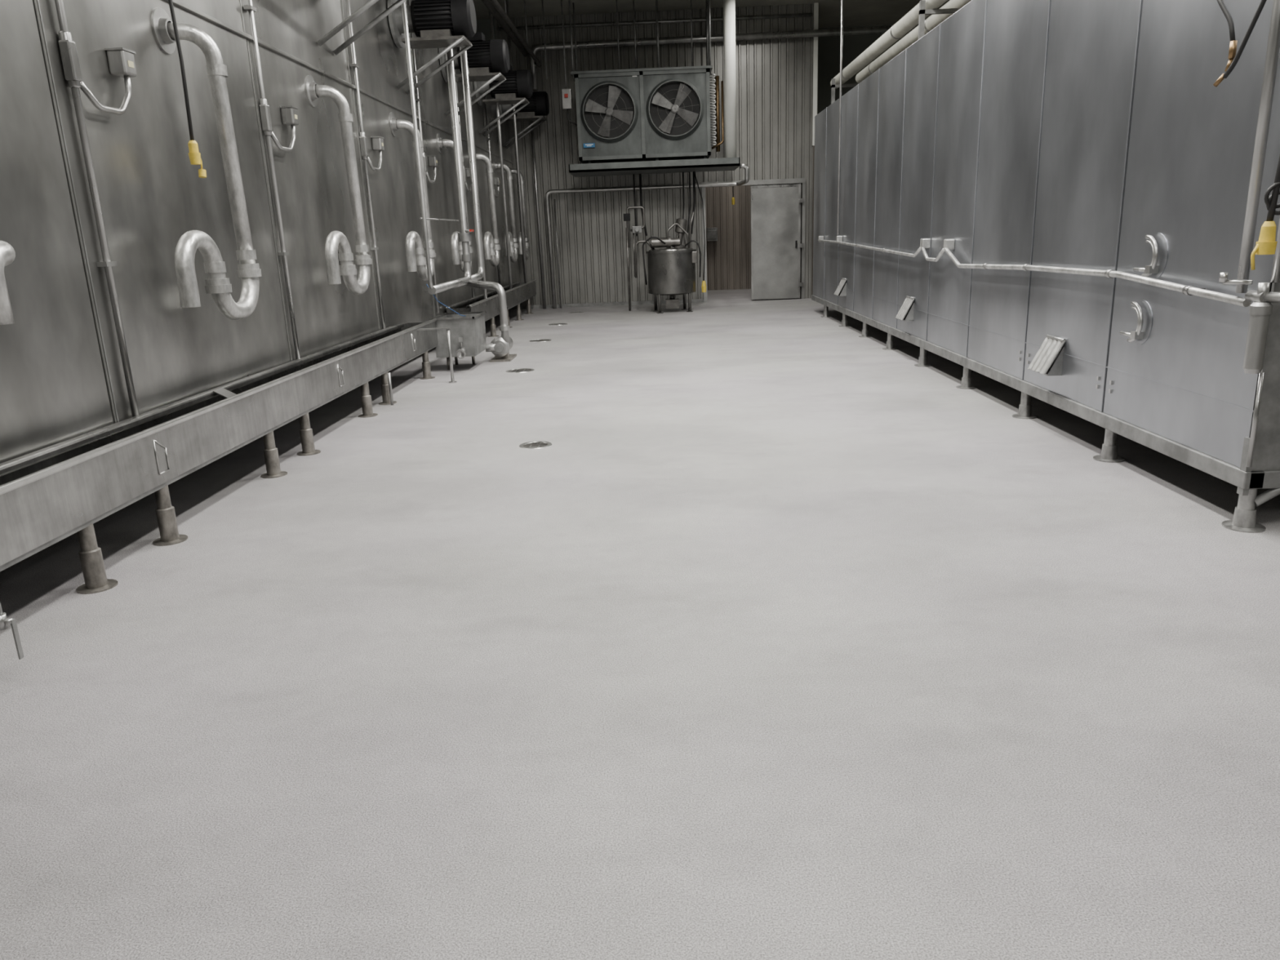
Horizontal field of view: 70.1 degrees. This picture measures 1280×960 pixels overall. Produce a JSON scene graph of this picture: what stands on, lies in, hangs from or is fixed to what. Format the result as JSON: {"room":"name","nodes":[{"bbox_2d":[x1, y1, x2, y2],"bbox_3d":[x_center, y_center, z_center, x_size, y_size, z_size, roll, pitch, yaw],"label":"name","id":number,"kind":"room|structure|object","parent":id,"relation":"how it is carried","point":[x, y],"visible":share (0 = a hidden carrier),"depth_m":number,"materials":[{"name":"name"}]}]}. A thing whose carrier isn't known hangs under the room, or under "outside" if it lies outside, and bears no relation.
{"room":"food processing plant","nodes":[
{"label":"food processing plant","id":0,"kind":"room"},
{"bbox_2d":[0,288,1279,959],"bbox_3d":[0.226,-0.959,9.063,16.000,0.100,30.000,-2,15,2],"label":"floor","id":1,"kind":"structure","parent":0,"point":[788,639],"depth_m":2.94,"materials":[{"name":"grey concrete"}]},
{"bbox_2d":[0,318,437,594],"bbox_3d":[-2.442,-0.319,5.766,0.365,0.588,8.800,-2,15,2],"label":"trough","id":2,"kind":"object","parent":1,"relation":"on","point":[51,494],"visible":0.99,"depth_m":4.56,"materials":[{"name":"silver metal"}]},
{"bbox_2d":[0,603,24,659],"bbox_3d":[-2.250,0.484,3.036,0.342,0.250,0.036,-2,15,2],"label":"valve","id":3,"kind":"object","parent":2,"relation":"attached to","point":[5,622],"visible":1,"depth_m":3.03,"materials":[{"name":"metal"}]},
{"bbox_2d":[0,0,519,463],"bbox_3d":[-3.655,-2.823,7.986,2.022,4.350,20.750,-2,15,2],"label":"enclosure","id":4,"kind":"object","parent":1,"relation":"on","point":[62,377],"visible":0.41,"depth_m":5.46,"materials":[{"name":"silver metal"}]},
{"bbox_2d":[0,240,15,324],"bbox_3d":[-2.578,-0.792,3.647,0.166,0.318,0.386,-15,20,-40],"label":"pipe","id":5,"kind":"object","parent":4,"relation":"attached to","point":[7,254],"visible":1,"depth_m":3.54,"materials":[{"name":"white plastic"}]},
{"bbox_2d":[54,0,139,417],"bbox_3d":[-2.695,-2.172,4.524,0.095,3.770,0.535,-2,15,2],"label":"conduit","id":6,"kind":"object","parent":4,"relation":"attached to","point":[122,64],"visible":0.98,"depth_m":4.54,"materials":[{"name":"metal"}]},
{"bbox_2d":[168,0,206,177],"bbox_3d":[-2.561,-2.911,4.807,0.090,2.505,0.180,10,19,38],"label":"plug","id":7,"kind":"object","parent":4,"relation":"hanging from","point":[194,155],"visible":1,"depth_m":5.04,"materials":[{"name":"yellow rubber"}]},
{"bbox_2d":[151,7,261,319],"bbox_3d":[-2.573,-1.789,5.222,0.317,1.762,0.915,-2,15,2],"label":"pipe","id":8,"kind":"object","parent":4,"relation":"attached to","point":[217,285],"visible":0.99,"depth_m":5.36,"materials":[{"name":"metal"}]},
{"bbox_2d":[243,0,300,359],"bbox_3d":[-2.652,-2.759,6.685,0.095,3.770,0.535,-2,15,2],"label":"conduit","id":9,"kind":"object","parent":4,"relation":"attached to","point":[289,113],"visible":0.99,"depth_m":6.64,"materials":[{"name":"metal"}]},
{"bbox_2d":[305,75,372,295],"bbox_3d":[-2.529,-2.395,7.451,0.317,1.762,0.915,-2,15,2],"label":"pipe","id":10,"kind":"object","parent":4,"relation":"attached to","point":[335,241],"visible":1,"depth_m":7.59,"materials":[{"name":"metal"}]},
{"bbox_2d":[316,0,406,55],"bbox_3d":[-2.291,-4.203,7.713,0.871,1.028,0.560,-2,15,2],"label":"pipe","id":11,"kind":"object","parent":4,"relation":"attached to","point":[371,2],"visible":1,"depth_m":7.92,"materials":[{"name":"metal"}]},
{"bbox_2d":[346,0,385,328],"bbox_3d":[-2.609,-3.348,8.856,0.095,3.770,0.535,-2,15,2],"label":"conduit","id":12,"kind":"object","parent":4,"relation":"attached to","point":[377,141],"visible":1,"depth_m":8.77,"materials":[{"name":"metal"}]},
{"bbox_2d":[388,111,435,280],"bbox_3d":[-2.484,-3.016,9.738,0.317,1.762,0.915,-2,15,2],"label":"pipe","id":13,"kind":"object","parent":4,"relation":"attached to","point":[415,256],"visible":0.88,"depth_m":9.80,"materials":[{"name":"metal"}]},
{"bbox_2d":[406,0,439,313],"bbox_3d":[-2.565,-3.951,11.075,0.095,3.770,0.535,-2,15,2],"label":"conduit","id":14,"kind":"object","parent":4,"relation":"attached to","point":[433,160],"visible":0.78,"depth_m":10.89,"materials":[{"name":"metal"}]},
{"bbox_2d":[387,0,476,94],"bbox_3d":[-2.245,-4.832,10.029,0.871,1.028,0.560,-2,15,2],"label":"motor","id":15,"kind":"object","parent":4,"relation":"attached to","point":[438,24],"visible":0.94,"depth_m":9.85,"materials":[{"name":"black paint"}]},
{"bbox_2d":[436,133,473,272],"bbox_3d":[-2.442,-3.579,11.812,0.317,1.762,0.915,-2,15,2],"label":"pipe","id":16,"kind":"object","parent":4,"relation":"attached to","point":[455,246],"visible":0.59,"depth_m":11.80,"materials":[{"name":"metal"}]},
{"bbox_2d":[454,69,474,297],"bbox_3d":[-2.521,-4.553,13.295,0.095,3.770,0.535,-2,15,2],"label":"conduit","id":17,"kind":"object","parent":4,"relation":"attached to","point":[468,172],"visible":0.4,"depth_m":13.10,"materials":[{"name":"metal"}]},
{"bbox_2d":[438,32,510,115],"bbox_3d":[-2.200,-5.448,12.297,0.871,1.028,0.560,-2,15,2],"label":"motor","id":18,"kind":"object","parent":4,"relation":"attached to","point":[488,60],"visible":0.7,"depth_m":12.11,"materials":[{"name":"metal"}]},
{"bbox_2d":[475,153,501,266],"bbox_3d":[-2.400,-4.168,13.983,0.317,1.762,0.915,-2,15,2],"label":"pipe","id":19,"kind":"object","parent":4,"relation":"attached to","point":[491,242],"visible":0.84,"depth_m":14.16,"materials":[{"name":"metal"}]},
{"bbox_2d":[484,94,500,284],"bbox_3d":[-2.477,-5.169,15.562,0.095,3.770,0.535,-2,15,2],"label":"conduit","id":20,"kind":"object","parent":4,"relation":"attached to","point":[496,180],"visible":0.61,"depth_m":15.49,"materials":[{"name":"metal"}]},
{"bbox_2d":[473,64,533,136],"bbox_3d":[-2.155,-6.063,14.564,0.871,1.028,0.560,-2,15,2],"label":"motor","id":21,"kind":"object","parent":4,"relation":"attached to","point":[517,85],"visible":0.77,"depth_m":14.38,"materials":[{"name":"metal"}]},
{"bbox_2d":[493,158,519,262],"bbox_3d":[-2.362,-4.679,15.865,0.317,1.762,0.915,-2,15,2],"label":"pipe","id":22,"kind":"object","parent":4,"relation":"attached to","point":[513,246],"visible":0.77,"depth_m":16.06,"materials":[{"name":"metal"}]},
{"bbox_2d":[507,164,530,259],"bbox_3d":[-2.334,-5.072,17.312,0.317,1.762,0.915,-2,15,2],"label":"pipe","id":23,"kind":"object","parent":4,"relation":"attached to","point":[513,171],"visible":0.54,"depth_m":17.52,"materials":[{"name":"metal"}]},
{"bbox_2d":[498,91,549,148],"bbox_3d":[-2.112,-6.666,16.783,0.871,1.028,0.560,-2,15,2],"label":"motor","id":24,"kind":"object","parent":4,"relation":"attached to","point":[538,107],"visible":0.54,"depth_m":16.61,"materials":[{"name":"metal"}]},
{"bbox_2d":[387,372,393,404],"bbox_3d":[-2.218,-0.810,8.115,0.026,0.290,0.025,-2,15,2],"label":"drain pipe","id":25,"kind":"object","parent":1,"relation":"on","point":[388,373],"visible":1,"depth_m":8.10,"materials":[{"name":"metal"}]},
{"bbox_2d":[417,327,456,382],"bbox_3d":[-2.055,-1.259,9.244,0.350,0.555,0.080,-2,15,2],"label":"support post","id":26,"kind":"object","parent":1,"relation":"on","point":[447,329],"visible":1,"depth_m":9.21,"materials":[{"name":"metal"}]},
{"bbox_2d":[431,311,486,369],"bbox_3d":[-2.020,-1.556,10.269,0.470,0.590,0.835,-2,15,2],"label":"tank","id":27,"kind":"object","parent":1,"relation":"on","point":[468,333],"visible":0.96,"depth_m":10.00,"materials":[{"name":"metal"}]},
{"bbox_2d":[426,284,466,316],"bbox_3d":[-2.026,-1.881,9.579,0.018,0.387,0.650,4,16,23],"label":"hose","id":28,"kind":"object","parent":27,"relation":"on","point":[426,284],"visible":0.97,"depth_m":9.57,"materials":[{"name":"blue rubber"}]},
{"bbox_2d":[464,280,516,362],"bbox_3d":[-1.803,-1.900,10.828,0.556,0.945,0.558,-2,15,2],"label":"pump","id":29,"kind":"object","parent":1,"relation":"on","point":[500,346],"visible":0.99,"depth_m":10.66,"materials":[{"name":"metal"}]},
{"bbox_2d":[445,280,536,337],"bbox_3d":[-2.259,-2.821,14.980,0.365,0.588,6.500,-2,15,2],"label":"trough","id":30,"kind":"object","parent":1,"relation":"on","point":[520,292],"visible":0.66,"depth_m":13.93,"materials":[{"name":"silver metal"}]},
{"bbox_2d":[467,62,487,298],"bbox_3d":[-2.277,-4.874,12.299,0.050,4.850,0.050,-2,15,2],"label":"vertical pipe","id":31,"kind":"object","parent":30,"relation":"on","point":[485,295],"visible":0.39,"depth_m":12.59,"materials":[{"name":"metal"}]},
{"bbox_2d":[488,0,512,288],"bbox_3d":[-2.259,-5.528,14.711,0.050,4.850,0.050,-2,15,2],"label":"vertical pipe","id":32,"kind":"object","parent":30,"relation":"on","point":[490,13],"visible":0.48,"depth_m":14.88,"materials":[{"name":"metal"}]},
{"bbox_2d":[505,0,527,283],"bbox_3d":[-2.199,-5.948,16.255,0.050,4.850,0.050,-2,15,2],"label":"vertical pipe","id":33,"kind":"object","parent":30,"relation":"on","point":[506,1],"visible":0.79,"depth_m":16.36,"materials":[{"name":"metal"}]},
{"bbox_2d":[506,368,534,373],"bbox_3d":[-1.307,-1.194,9.952,0.310,0.004,0.310,-2,15,2],"label":"floor drain","id":34,"kind":"object","parent":1,"relation":"on","point":[518,370],"visible":1,"depth_m":9.94,"materials":[{"name":"metal"}]},
{"bbox_2d":[519,440,551,448],"bbox_3d":[-0.728,-0.245,6.363,0.230,0.004,0.230,-2,15,2],"label":"floor drain","id":35,"kind":"object","parent":1,"relation":"on","point":[535,444],"visible":1,"depth_m":6.36,"materials":[{"name":"metal"}]},
{"bbox_2d":[529,120,546,309],"bbox_3d":[-2.005,-5.462,17.782,0.090,4.200,0.060,-2,15,2],"label":"pipe","id":36,"kind":"object","parent":1,"relation":"on","point":[531,122],"visible":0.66,"depth_m":17.84,"materials":[{"name":"metal"}]},
{"bbox_2d":[529,338,551,342],"bbox_3d":[-1.392,-1.949,12.754,0.310,0.004,0.310,-2,15,2],"label":"floor drain","id":37,"kind":"object","parent":1,"relation":"on","point":[541,340],"visible":1,"depth_m":12.75,"materials":[{"name":"metal"}]},
{"bbox_2d":[553,199,561,308],"bbox_3d":[-1.630,-4.473,18.095,0.030,2.100,0.030,-2,15,2],"label":"pipe","id":38,"kind":"object","parent":1,"relation":"on","point":[553,199],"visible":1,"depth_m":18.07,"materials":[{"name":"metal"}]},
{"bbox_2d":[548,323,567,325],"bbox_3d":[-1.347,-2.562,15.012,0.310,0.004,0.310,-2,15,2],"label":"floor drain","id":39,"kind":"object","parent":1,"relation":"on","point":[553,324],"visible":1,"depth_m":15.01,"materials":[{"name":"metal"}]},
{"bbox_2d":[623,205,645,311],"bbox_3d":[-0.076,-4.064,16.797,0.392,1.872,0.160,-2,15,2],"label":"valve manifold","id":40,"kind":"object","parent":1,"relation":"on","point":[635,229],"visible":1,"depth_m":16.68,"materials":[{"name":"metal"}]},
{"bbox_2d":[545,164,749,308],"bbox_3d":[0.076,-4.507,17.197,3.815,2.508,1.626,-2,15,2],"label":"pipe","id":41,"kind":"object","parent":1,"relation":"on","point":[744,166],"visible":0.98,"depth_m":17.69,"materials":[{"name":"grey metal"}]},
{"bbox_2d":[635,212,701,313],"bbox_3d":[0.484,-3.892,16.365,1.064,1.725,0.898,-8,16,-20],"label":"kettle","id":42,"kind":"object","parent":1,"relation":"on","point":[671,272],"visible":1,"depth_m":16.13,"materials":[{"name":"metal"}]},
{"bbox_2d":[811,0,1279,533],"bbox_3d":[3.753,-2.865,9.427,2.055,3.120,11.964,-2,15,2],"label":"tall cabinet","id":43,"kind":"object","parent":1,"relation":"on","point":[1054,133],"visible":0.98,"depth_m":5.65,"materials":[{"name":"silver metal"}]},
{"bbox_2d":[834,277,846,296],"bbox_3d":[2.817,-2.715,12.838,0.127,0.240,0.275,-2,15,2],"label":"port cover","id":44,"kind":"object","parent":43,"relation":"attached to","point":[841,291],"visible":1,"depth_m":12.76,"materials":[{"name":"metal"}]},
{"bbox_2d":[838,282,846,296],"bbox_3d":[2.836,-2.691,12.843,0.090,0.190,0.222,-2,15,2],"label":"hood","id":45,"kind":"object","parent":44,"relation":"attached to","point":[842,291],"depth_m":12.75,"materials":[{"name":"metal"}]},
{"bbox_2d":[831,78,858,104],"bbox_3d":[3.370,-6.057,14.379,0.700,0.520,0.050,-2,15,2],"label":"support","id":46,"kind":"object","parent":43,"relation":"on","point":[833,86],"visible":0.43,"depth_m":14.33,"materials":[{"name":"metal"}]},
{"bbox_2d":[895,295,915,321],"bbox_3d":[2.752,-1.781,9.475,0.127,0.240,0.275,-2,15,2],"label":"port cover","id":47,"kind":"object","parent":43,"relation":"attached to","point":[903,314],"visible":1,"depth_m":9.41,"materials":[{"name":"metal"}]},
{"bbox_2d":[902,302,914,321],"bbox_3d":[2.771,-1.758,9.481,0.090,0.190,0.222,-2,15,2],"label":"hood","id":48,"kind":"object","parent":47,"relation":"attached to","point":[906,315],"depth_m":9.39,"materials":[{"name":"metal"}]},
{"bbox_2d":[918,0,960,39],"bbox_3d":[3.274,-4.747,9.554,0.700,0.520,0.050,-2,15,2],"label":"support","id":49,"kind":"object","parent":43,"relation":"on","point":[922,11],"visible":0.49,"depth_m":9.50,"materials":[{"name":"metal"}]},
{"bbox_2d":[830,0,947,88],"bbox_3d":[3.045,-4.723,8.503,0.180,0.180,13.000,-2,15,2],"label":"insulated pipe","id":50,"kind":"object","parent":49,"relation":"on","point":[898,30],"visible":0.88,"depth_m":11.26,"materials":[{"name":"metal"}]},
{"bbox_2d":[855,0,971,83],"bbox_3d":[3.443,-4.793,8.476,0.180,0.180,13.000,-2,15,2],"label":"insulated pipe","id":51,"kind":"object","parent":49,"relation":"on","point":[932,21],"visible":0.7,"depth_m":11.76,"materials":[{"name":"metal"}]},
{"bbox_2d":[817,235,1251,306],"bbox_3d":[2.743,-2.301,9.161,0.093,0.263,10.891,-2,15,2],"label":"conduit","id":52,"kind":"object","parent":43,"relation":"attached to","point":[948,244],"visible":1,"depth_m":5.60,"materials":[{"name":"metal"}]},
{"bbox_2d":[1235,0,1279,293],"bbox_3d":[2.577,-1.901,3.682,0.044,2.250,0.044,-2,15,2],"label":"riser pipe","id":53,"kind":"object","parent":52,"relation":"attached to","point":[1273,42],"visible":0.92,"depth_m":3.81,"materials":[{"name":"metal"}]},
{"bbox_2d":[1213,0,1266,87],"bbox_3d":[2.549,-2.033,3.832,0.043,0.681,0.564,-5,15,-9],"label":"hose","id":54,"kind":"object","parent":53,"relation":"attached to","point":[1233,58],"visible":1,"depth_m":3.92,"materials":[{"name":"black rubber"}]},
{"bbox_2d":[1027,334,1066,376],"bbox_3d":[2.684,-0.824,6.026,0.127,0.240,0.275,-2,15,2],"label":"port cover","id":55,"kind":"object","parent":43,"relation":"attached to","point":[1051,345],"visible":1,"depth_m":5.97,"materials":[{"name":"metal"}]},
{"bbox_2d":[1034,346,1064,376],"bbox_3d":[2.703,-0.800,6.032,0.090,0.190,0.222,-2,15,2],"label":"hood","id":56,"kind":"object","parent":55,"relation":"attached to","point":[1045,357],"depth_m":5.95,"materials":[{"name":"metal"}]},
{"bbox_2d":[1119,299,1152,344],"bbox_3d":[2.691,-0.857,4.958,0.050,0.240,0.260,-2,15,2],"label":"handle","id":57,"kind":"object","parent":43,"relation":"attached to","point":[1140,320],"visible":1,"depth_m":4.92,"materials":[{"name":"silver metal"}]},
{"bbox_2d":[1133,232,1168,279],"bbox_3d":[2.676,-1.173,4.790,0.050,0.240,0.260,-2,15,2],"label":"handle","id":58,"kind":"object","parent":43,"relation":"attached to","point":[1155,256],"visible":0.99,"depth_m":4.75,"materials":[{"name":"silver metal"}]},
{"bbox_2d":[1218,272,1279,373],"bbox_3d":[2.899,-0.655,3.801,0.851,0.420,0.196,2,16,16],"label":"water filter","id":59,"kind":"object","parent":43,"relation":"attached to","point":[1260,310],"visible":1,"depth_m":3.86,"materials":[{"name":"metal"}]},
{"bbox_2d":[1218,272,1253,284],"bbox_3d":[2.553,-0.863,3.911,0.032,0.050,0.122,-16,21,-42],"label":"tap","id":60,"kind":"object","parent":59,"relation":"on","point":[1224,277],"depth_m":3.92,"materials":[{"name":"silver metal"}]},
{"bbox_2d":[1245,372,1264,466],"bbox_3d":[2.687,-0.261,3.985,0.020,0.420,0.020,-2,15,2],"label":"tube","id":61,"kind":"object","parent":59,"relation":"attached to","point":[1260,380],"visible":0.96,"depth_m":3.98,"materials":[{"name":"metal"}]},
{"bbox_2d":[1270,215,1279,282],"bbox_3d":[2.703,-1.216,3.700,0.159,0.809,0.030,1,15,10],"label":"riser pipe","id":62,"kind":"object","parent":59,"relation":"attached to","point":[1275,275],"visible":1,"depth_m":3.79,"materials":[{"name":"metal"}]},
{"bbox_2d":[1250,155,1279,270],"bbox_3d":[2.557,-1.693,3.511,0.188,1.721,0.072,-2,15,2],"label":"plug","id":63,"kind":"object","parent":43,"relation":"hanging from","point":[1266,244],"visible":1,"depth_m":3.68,"materials":[{"name":"yellow plastic"}]},
{"bbox_2d":[466,3,813,309],"bbox_3d":[-2.162,-6.111,17.904,11.050,5.400,0.130,-2,15,2],"label":"wall","id":64,"kind":"structure","parent":0,"point":[775,77],"depth_m":17.70,"materials":[{"name":"grey metal"}]},
{"bbox_2d":[481,0,528,57],"bbox_3d":[-2.259,-6.794,12.590,0.100,0.100,9.770,-2,15,2],"label":"pipe","id":65,"kind":"object","parent":64,"relation":"attached to","point":[488,4],"visible":1,"depth_m":14.81,"materials":[{"name":"metal"}]},
{"bbox_2d":[520,298,703,309],"bbox_3d":[-0.600,-3.564,18.477,3.780,0.070,0.020,-2,15,2],"label":"baseboard","id":66,"kind":"structure","parent":64,"relation":"attached to","point":[693,300],"depth_m":18.47,"materials":[{"name":"metal"}]},
{"bbox_2d":[497,13,812,31],"bbox_3d":[0.265,-8.577,17.088,5.900,0.060,0.060,-2,15,2],"label":"pipe","id":67,"kind":"object","parent":64,"relation":"attached to","point":[803,15],"visible":1,"depth_m":17.07,"materials":[{"name":"metal"}]},
{"bbox_2d":[731,186,734,204],"bbox_3d":[1.833,-5.634,17.960,0.060,0.410,0.060,-2,15,2],"label":"plug","id":68,"kind":"object","parent":64,"relation":"hanging from","point":[733,197],"visible":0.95,"depth_m":17.96,"materials":[{"name":"yellow plastic"}]},
{"bbox_2d":[701,177,805,302],"bbox_3d":[2.257,-4.750,18.155,2.020,2.310,0.190,-2,15,2],"label":"trim","id":69,"kind":"structure","parent":64,"relation":"attached to","point":[795,180],"depth_m":17.93,"materials":[{"name":"grey metal"}]},
{"bbox_2d":[750,183,804,299],"bbox_3d":[2.710,-4.683,18.014,1.030,2.180,0.100,-2,15,2],"label":"door","id":70,"kind":"structure","parent":64,"relation":"in","point":[776,245],"depth_m":18.01,"materials":[{"name":"metal"}]},
{"bbox_2d":[812,2,818,146],"bbox_3d":[3.323,-7.679,17.354,0.080,2.500,0.160,-2,15,2],"label":"trim","id":71,"kind":"structure","parent":64,"relation":"attached to","point":[816,4],"depth_m":17.25,"materials":[{"name":"grey metal"}]},
{"bbox_2d":[472,0,950,27],"bbox_3d":[0.018,-6.288,7.620,16.000,0.150,30.000,-2,15,2],"label":"ceiling","id":72,"kind":"structure","parent":0,"point":[855,12],"depth_m":16.93,"materials":[{"name":"black metal"}]},
{"bbox_2d":[401,1,433,288],"bbox_3d":[-2.183,-4.092,8.727,0.040,4.500,0.302,-2,15,2],"label":"vertical pipe","id":73,"kind":"object","parent":72,"relation":"hanging from","point":[403,5],"visible":0.94,"depth_m":8.80,"materials":[{"name":"metal"}]},
{"bbox_2d":[427,47,473,294],"bbox_3d":[-2.154,-4.308,9.563,0.184,4.521,1.930,-2,15,2],"label":"pipe","id":74,"kind":"object","parent":72,"relation":"hanging from","point":[464,237],"visible":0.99,"depth_m":10.59,"materials":[{"name":"metal"}]},
{"bbox_2d":[418,217,459,221],"bbox_3d":[-2.160,-2.830,9.923,0.016,0.016,1.850,-2,15,2],"label":"pressure line","id":75,"kind":"object","parent":74,"relation":"attached to","point":[419,218],"visible":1,"depth_m":9.87,"materials":[{"name":"metal"}]},
{"bbox_2d":[459,46,484,279],"bbox_3d":[-2.141,-4.661,10.846,0.084,4.512,0.893,-2,15,2],"label":"pipe","id":76,"kind":"object","parent":72,"relation":"hanging from","point":[464,60],"visible":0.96,"depth_m":11.41,"materials":[{"name":"metal"}]},
{"bbox_2d":[524,0,528,44],"bbox_3d":[-1.956,-7.861,15.627,0.018,0.850,0.018,-8,16,-20],"label":"hanging rod","id":77,"kind":"object","parent":72,"relation":"hanging from","point":[524,0],"visible":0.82,"depth_m":15.62,"materials":[{"name":"metal"}]},
{"bbox_2d":[541,0,547,79],"bbox_3d":[-1.689,-7.792,16.158,0.022,1.280,0.022,4,17,23],"label":"hanging rod","id":78,"kind":"object","parent":72,"relation":"hanging from","point":[541,0],"visible":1,"depth_m":16.15,"materials":[{"name":"metal"}]},
{"bbox_2d":[560,0,577,125],"bbox_3d":[-1.264,-7.258,15.769,0.237,2.140,0.135,-2,15,2],"label":"switch","id":79,"kind":"object","parent":72,"relation":"hanging from","point":[566,92],"visible":1,"depth_m":15.87,"materials":[{"name":"metal"}]},
{"bbox_2d":[615,0,619,69],"bbox_3d":[-0.390,-7.833,16.121,0.022,1.280,0.022,4,17,23],"label":"hanging rod","id":80,"kind":"object","parent":72,"relation":"hanging from","point":[615,0],"visible":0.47,"depth_m":16.11,"materials":[{"name":"metal"}]},
{"bbox_2d":[632,0,636,68],"bbox_3d":[-0.090,-7.843,16.113,0.022,1.280,0.022,4,17,23],"label":"hanging rod","id":81,"kind":"object","parent":72,"relation":"hanging from","point":[633,0],"visible":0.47,"depth_m":16.11,"materials":[{"name":"metal"}]},
{"bbox_2d":[568,0,740,177],"bbox_3d":[0.207,-6.992,16.105,2.980,2.940,1.250,-2,15,2],"label":"cooler","id":82,"kind":"object","parent":72,"relation":"hanging from","point":[650,120],"visible":1,"depth_m":15.87,"materials":[{"name":"grey paint"}]},
{"bbox_2d":[632,173,637,235],"bbox_3d":[-0.089,-5.136,17.056,0.028,1.115,0.228,-3,15,-4],"label":"cable","id":83,"kind":"object","parent":82,"relation":"hanging from","point":[633,174],"visible":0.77,"depth_m":17.10,"materials":[{"name":"black rubber"}]},
{"bbox_2d":[639,173,647,235],"bbox_3d":[0.061,-5.139,17.052,0.037,1.117,0.251,-8,16,-19],"label":"cable","id":84,"kind":"object","parent":82,"relation":"hanging from","point":[640,175],"visible":0.71,"depth_m":17.09,"materials":[{"name":"black rubber"}]},
{"bbox_2d":[682,172,684,218],"bbox_3d":[0.796,-5.163,17.031,0.027,1.115,0.232,2,16,15],"label":"cable","id":85,"kind":"object","parent":82,"relation":"hanging from","point":[682,172],"visible":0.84,"depth_m":17.07,"materials":[{"name":"black rubber"}]},
{"bbox_2d":[687,172,690,232],"bbox_3d":[0.906,-5.167,17.027,0.026,1.115,0.238,3,16,20],"label":"cable","id":86,"kind":"object","parent":82,"relation":"hanging from","point":[689,172],"visible":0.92,"depth_m":17.07,"materials":[{"name":"black rubber"}]},
{"bbox_2d":[691,171,695,234],"bbox_3d":[0.981,-5.168,17.026,0.037,1.117,0.251,4,16,23],"label":"cable","id":87,"kind":"object","parent":82,"relation":"hanging from","point":[694,181],"visible":0.91,"depth_m":17.07,"materials":[{"name":"black rubber"}]},
{"bbox_2d":[693,171,706,292],"bbox_3d":[1.102,-4.554,16.705,0.095,2.138,0.956,-3,15,-2],"label":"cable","id":88,"kind":"object","parent":82,"relation":"hanging from","point":[704,284],"visible":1,"depth_m":16.46,"materials":[{"name":"black rubber"}]},
{"bbox_2d":[655,0,659,67],"bbox_3d":[0.309,-7.855,16.102,0.037,1.280,0.037,4,17,23],"label":"hanging rod","id":89,"kind":"object","parent":72,"relation":"hanging from","point":[656,1],"visible":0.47,"depth_m":16.08,"materials":[{"name":"metal"}]},
{"bbox_2d":[689,0,693,66],"bbox_3d":[0.909,-7.874,16.085,0.022,1.280,0.022,4,17,23],"label":"hanging rod","id":90,"kind":"object","parent":72,"relation":"hanging from","point":[690,0],"visible":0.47,"depth_m":16.08,"materials":[{"name":"metal"}]},
{"bbox_2d":[707,0,709,65],"bbox_3d":[1.209,-7.883,16.076,0.022,1.280,0.022,-8,16,-20],"label":"hanging rod","id":91,"kind":"object","parent":72,"relation":"hanging from","point":[708,0],"visible":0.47,"depth_m":16.08,"materials":[{"name":"metal"}]},
{"bbox_2d":[722,0,736,157],"bbox_3d":[1.558,-7.052,15.829,0.210,2.780,0.210,-2,15,2],"label":"insulated pipe","id":92,"kind":"object","parent":72,"relation":"hanging from","point":[729,6],"visible":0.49,"depth_m":15.77,"materials":[{"name":"white plastic"}]},
{"bbox_2d":[836,0,843,235],"bbox_3d":[2.699,-5.430,12.256,0.030,4.130,0.028,-2,15,2],"label":"conduit","id":93,"kind":"object","parent":72,"relation":"hanging from","point":[842,1],"visible":1,"depth_m":12.37,"materials":[{"name":"metal"}]},
{"bbox_2d":[705,185,751,290],"bbox_3d":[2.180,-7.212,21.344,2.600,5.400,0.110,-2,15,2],"label":"doorway","id":94,"kind":"structure","parent":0,"point":[728,257],"depth_m":21.71,"materials":[{"name":"silver metal"}]},
{"bbox_2d":[706,227,717,241],"bbox_3d":[1.705,-5.806,21.579,0.250,0.300,0.170,-2,15,2],"label":"wall control box","id":95,"kind":"object","parent":94,"relation":"attached to","point":[712,233],"visible":1,"depth_m":21.50,"materials":[{"name":"metal"}]},
{"bbox_2d":[811,8,818,294],"bbox_3d":[3.464,-6.781,19.569,0.060,5.400,3.550,-2,15,2],"label":"wall","id":96,"kind":"structure","parent":0,"point":[818,9],"depth_m":18.14,"materials":[{"name":"grey metal"}]},
{"bbox_2d":[817,24,909,114],"bbox_3d":[5.924,-6.957,19.862,4.850,5.400,0.200,-2,15,2],"label":"wall","id":97,"kind":"structure","parent":0,"point":[828,46],"depth_m":19.25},
{"bbox_3d":[8.216,-3.866,8.115,0.200,5.400,30.000,-2,15,2],"label":"wall","id":98,"kind":"structure","parent":0,"visible":0},
{"bbox_2d":[529,24,918,89],"bbox_3d":[3.080,-7.972,17.052,10.310,0.840,0.120,-2,15,2],"label":"pipe","id":99,"kind":"object","parent":98,"relation":"attached to","point":[882,29],"visible":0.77,"depth_m":16.98,"materials":[{"name":"metal"}]},
{"bbox_3d":[-2.046,-6.630,11.092,0.020,0.850,0.020,-2,15,2],"label":"hanging rod","id":100,"kind":"object","parent":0,"visible":0},
{"bbox_2d":[490,0,541,66],"bbox_3d":[-2.011,-6.478,12.153,0.070,0.070,10.770,-2,15,2],"label":"pipe","id":101,"kind":"object","parent":100,"relation":"hanging from","point":[495,2],"visible":1,"depth_m":14.28,"materials":[{"name":"metal"}]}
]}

